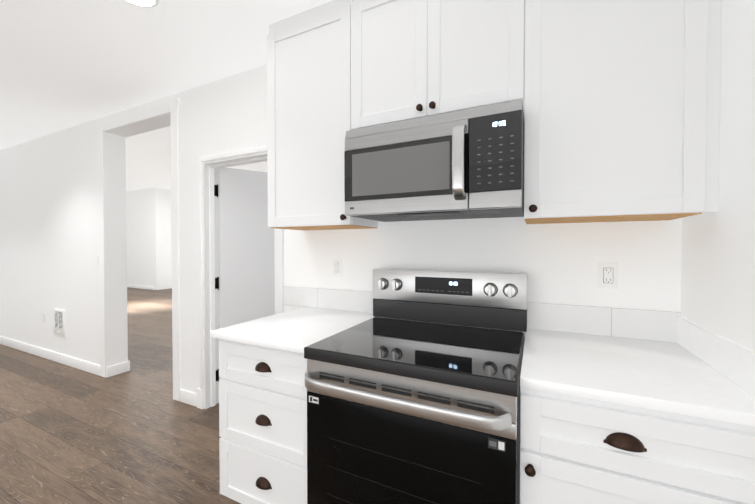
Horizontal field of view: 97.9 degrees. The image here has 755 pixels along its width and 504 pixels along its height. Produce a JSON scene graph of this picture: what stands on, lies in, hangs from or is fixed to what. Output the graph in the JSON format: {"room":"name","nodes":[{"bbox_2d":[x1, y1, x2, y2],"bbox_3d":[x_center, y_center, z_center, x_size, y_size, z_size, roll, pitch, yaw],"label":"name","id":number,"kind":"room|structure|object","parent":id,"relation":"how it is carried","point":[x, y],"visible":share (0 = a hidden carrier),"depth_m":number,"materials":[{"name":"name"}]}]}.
{"room":"kitchen","nodes":[
{"label":"kitchen","id":0,"kind":"room"},
{"bbox_2d":[0,287,240,503],"bbox_3d":[-4.608,1.277,4.728,13.765,0.060,10.180,0,1,26],"label":"floor","id":1,"kind":"structure","parent":0,"point":[137,433],"depth_m":2.36,"materials":[{"name":"brown wood"}]},
{"bbox_2d":[219,339,306,503],"bbox_3d":[-0.380,0.849,1.787,0.573,0.881,0.691,0,1,26],"label":"base cabinet","id":2,"kind":"object","parent":1,"relation":"on","point":[263,424],"visible":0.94,"depth_m":1.49,"materials":[{"name":"white paint"}]},
{"bbox_2d":[211,307,382,353],"bbox_3d":[-0.385,0.391,1.773,0.578,0.032,0.719,0,1,26],"label":"countertop","id":3,"kind":"structure","parent":2,"relation":"on","point":[298,330],"depth_m":1.62,"materials":[{"name":"stone"}]},
{"bbox_2d":[304,268,527,503],"bbox_3d":[0.203,0.699,1.430,0.795,1.190,0.774,0,1,26],"label":"stove","id":4,"kind":"object","parent":1,"relation":"on","point":[405,410],"visible":1,"depth_m":1.19,"materials":[{"name":"grey metal"}]},
{"bbox_2d":[520,387,754,503],"bbox_3d":[0.845,0.857,1.188,0.583,0.881,0.704,0,1,26],"label":"base cabinet","id":5,"kind":"object","parent":1,"relation":"on","point":[576,450],"visible":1,"depth_m":0.91,"materials":[{"name":"white paint"}]},
{"bbox_2d":[520,328,754,426],"bbox_3d":[0.852,0.400,1.194,0.587,0.032,0.684,0,1,26],"label":"countertop","id":6,"kind":"structure","parent":5,"relation":"on","point":[670,377],"depth_m":1.03,"materials":[{"name":"stone"}]},
{"bbox_2d":[126,188,171,289],"bbox_3d":[-2.786,-0.377,8.472,13.485,3.140,0.590,0,1,26],"label":"wall","id":7,"kind":"structure","parent":0,"point":[149,237],"depth_m":10.35,"materials":[{"name":"white paint"}]},
{"bbox_2d":[127,284,153,289],"bbox_3d":[-7.931,1.109,10.648,2.284,0.105,0.018,0,1,26],"label":"baseboard","id":8,"kind":"structure","parent":7,"relation":"attached to","point":[128,285],"depth_m":10.45,"materials":[{"name":"white paint"}]},
{"bbox_2d":[0,0,330,149],"bbox_3d":[-2.978,-1.347,0.825,7.465,0.060,4.640,0,1,26],"label":"ceiling","id":9,"kind":"structure","parent":0,"point":[65,64],"depth_m":2.20,"materials":[{"name":"white paint"}]},
{"bbox_2d":[125,0,159,7],"bbox_3d":[-1.243,-1.325,1.686,0.208,0.010,0.208,0,1,26],"label":"recessed light","id":10,"kind":"object","parent":9,"relation":"in","point":[147,3],"visible":1,"depth_m":1.75,"materials":[{"name":"white paint"}]},
{"bbox_2d":[125,126,267,190],"bbox_3d":[-3.568,-1.954,6.833,13.765,0.060,5.400,0,1,26],"label":"ceiling","id":11,"kind":"structure","parent":0,"point":[148,160],"depth_m":7.08,"materials":[{"name":"white paint"}]},
{"bbox_2d":[0,64,681,392],"bbox_3d":[-4.762,-0.348,4.385,13.485,3.200,0.190,0,1,26],"label":"wall","id":12,"kind":"structure","parent":0,"point":[49,222],"depth_m":2.70,"materials":[{"name":"white paint"}]},
{"bbox_2d":[42,312,45,321],"bbox_3d":[-3.962,0.774,3.904,0.072,0.116,0.008,0,1,26],"label":"electrical outlet","id":13,"kind":"object","parent":12,"relation":"attached to","point":[44,316],"visible":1,"depth_m":3.90,"materials":[{"name":"white plastic"}]},
{"bbox_2d":[0,336,100,375],"bbox_3d":[-4.012,1.206,3.931,2.650,0.105,0.014,0,1,26],"label":"baseboard","id":14,"kind":"structure","parent":12,"relation":"attached to","point":[80,364],"depth_m":3.78,"materials":[{"name":"white paint"}]},
{"bbox_2d":[53,308,65,336],"bbox_3d":[-3.611,0.799,3.723,0.255,0.300,0.029,0,1,26],"label":"air vent","id":15,"kind":"object","parent":12,"relation":"in","point":[59,316],"visible":1,"depth_m":3.71,"materials":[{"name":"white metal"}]},
{"bbox_2d":[109,361,129,371],"bbox_3d":[-6.713,1.184,5.463,9.054,0.105,0.014,0,1,26],"label":"baseboard","id":16,"kind":"structure","parent":12,"relation":"attached to","point":[125,366],"depth_m":3.44,"materials":[{"name":"white paint"}]},
{"bbox_2d":[98,98,180,400],"bbox_3d":[-2.248,-0.014,3.058,1.272,2.570,0.018,0,1,26],"label":"trim","id":17,"kind":"structure","parent":12,"relation":"attached to","point":[171,107],"depth_m":2.83,"materials":[{"name":"white paint"}]},
{"bbox_2d":[185,390,196,397],"bbox_3d":[-1.570,1.220,2.910,0.324,0.105,0.034,0,1,26],"label":"baseboard","id":18,"kind":"structure","parent":12,"relation":"attached to","point":[189,393],"depth_m":2.74,"materials":[{"name":"white paint"}]},
{"bbox_2d":[197,146,283,408],"bbox_3d":[-1.034,0.259,2.561,0.910,2.037,0.180,0,1,26],"label":"door frame","id":19,"kind":"structure","parent":12,"relation":"attached to","point":[209,293],"depth_m":2.67,"materials":[{"name":"white paint"}]},
{"bbox_2d":[214,184,217,196],"bbox_3d":[-1.343,-0.512,2.735,0.013,0.108,0.040,0,1,26],"label":"hinge","id":20,"kind":"object","parent":19,"relation":"attached to","point":[215,190],"visible":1,"depth_m":2.74,"materials":[{"name":"black metal"}]},
{"bbox_2d":[215,277,218,289],"bbox_3d":[-1.343,0.261,2.746,0.013,0.108,0.040,0,1,26],"label":"hinge","id":21,"kind":"object","parent":19,"relation":"attached to","point":[217,283],"visible":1,"depth_m":2.75,"materials":[{"name":"black metal"}]},
{"bbox_2d":[216,369,219,381],"bbox_3d":[-1.343,1.037,2.757,0.013,0.108,0.040,0,1,26],"label":"hinge","id":22,"kind":"object","parent":19,"relation":"attached to","point":[217,375],"visible":0.6,"depth_m":2.76,"materials":[{"name":"black metal"}]},
{"bbox_2d":[219,167,274,378],"bbox_3d":[-1.016,0.275,2.938,0.712,1.971,0.035,0,1,-31],"label":"door","id":23,"kind":"structure","parent":12,"relation":"in","point":[247,272],"depth_m":2.83,"materials":[{"name":"white paint"}]},
{"bbox_2d":[267,0,377,229],"bbox_3d":[-0.327,-0.736,1.927,0.561,1.190,0.356,0,1,26],"label":"upper cabinet","id":24,"kind":"object","parent":12,"relation":"attached to","point":[308,88],"visible":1,"depth_m":1.80,"materials":[{"name":"white paint"}]},
{"bbox_2d":[332,258,341,276],"bbox_3d":[-0.259,0.098,2.103,0.072,0.116,0.008,0,1,26],"label":"electrical outlet","id":25,"kind":"object","parent":12,"relation":"attached to","point":[336,266],"visible":1,"depth_m":2.10,"materials":[{"name":"white plastic"}]},
{"bbox_2d":[351,0,524,129],"bbox_3d":[0.290,-0.954,1.625,0.803,0.746,0.356,0,1,26],"label":"upper cabinet","id":26,"kind":"object","parent":12,"relation":"attached to","point":[413,59],"visible":0.88,"depth_m":1.48,"materials":[{"name":"white paint"}]},
{"bbox_2d":[344,100,524,221],"bbox_3d":[0.273,-0.372,1.555,0.765,0.407,0.508,0,1,26],"label":"over-the-range microwave","id":27,"kind":"object","parent":26,"relation":"attached to","point":[466,164],"visible":1,"depth_m":1.36,"materials":[{"name":"grey metal"}]},
{"bbox_2d":[284,286,680,342],"bbox_3d":[0.307,0.309,1.832,2.124,0.130,0.010,0,1,26],"label":"tile backsplash","id":28,"kind":"structure","parent":12,"relation":"attached to","point":[652,325],"depth_m":1.53,"materials":[{"name":"white tile"}]},
{"bbox_2d":[598,262,617,288],"bbox_3d":[1.037,0.105,1.476,0.074,0.118,0.009,0,1,26],"label":"outlet","id":29,"kind":"object","parent":12,"relation":"attached to","point":[607,275],"visible":1,"depth_m":1.48,"materials":[{"name":"white plastic"}]},
{"bbox_2d":[524,0,721,223],"bbox_3d":[0.920,-0.727,1.324,0.589,1.190,0.356,0,1,26],"label":"upper cabinet","id":30,"kind":"object","parent":12,"relation":"attached to","point":[622,110],"visible":1,"depth_m":1.19,"materials":[{"name":"white paint"}]},
{"bbox_2d":[681,0,754,350],"bbox_3d":[1.525,-0.310,1.740,0.140,3.200,10.180,0,1,26],"label":"wall","id":31,"kind":"structure","parent":0,"point":[718,272],"depth_m":1.02,"materials":[{"name":"white paint"}]},
{"bbox_2d":[676,316,754,395],"bbox_3d":[1.093,0.328,1.036,0.018,0.114,0.740,0,1,26],"label":"backsplash","id":32,"kind":"structure","parent":31,"relation":"attached to","point":[733,361],"depth_m":1.04,"materials":[{"name":"tile"}]}
]}

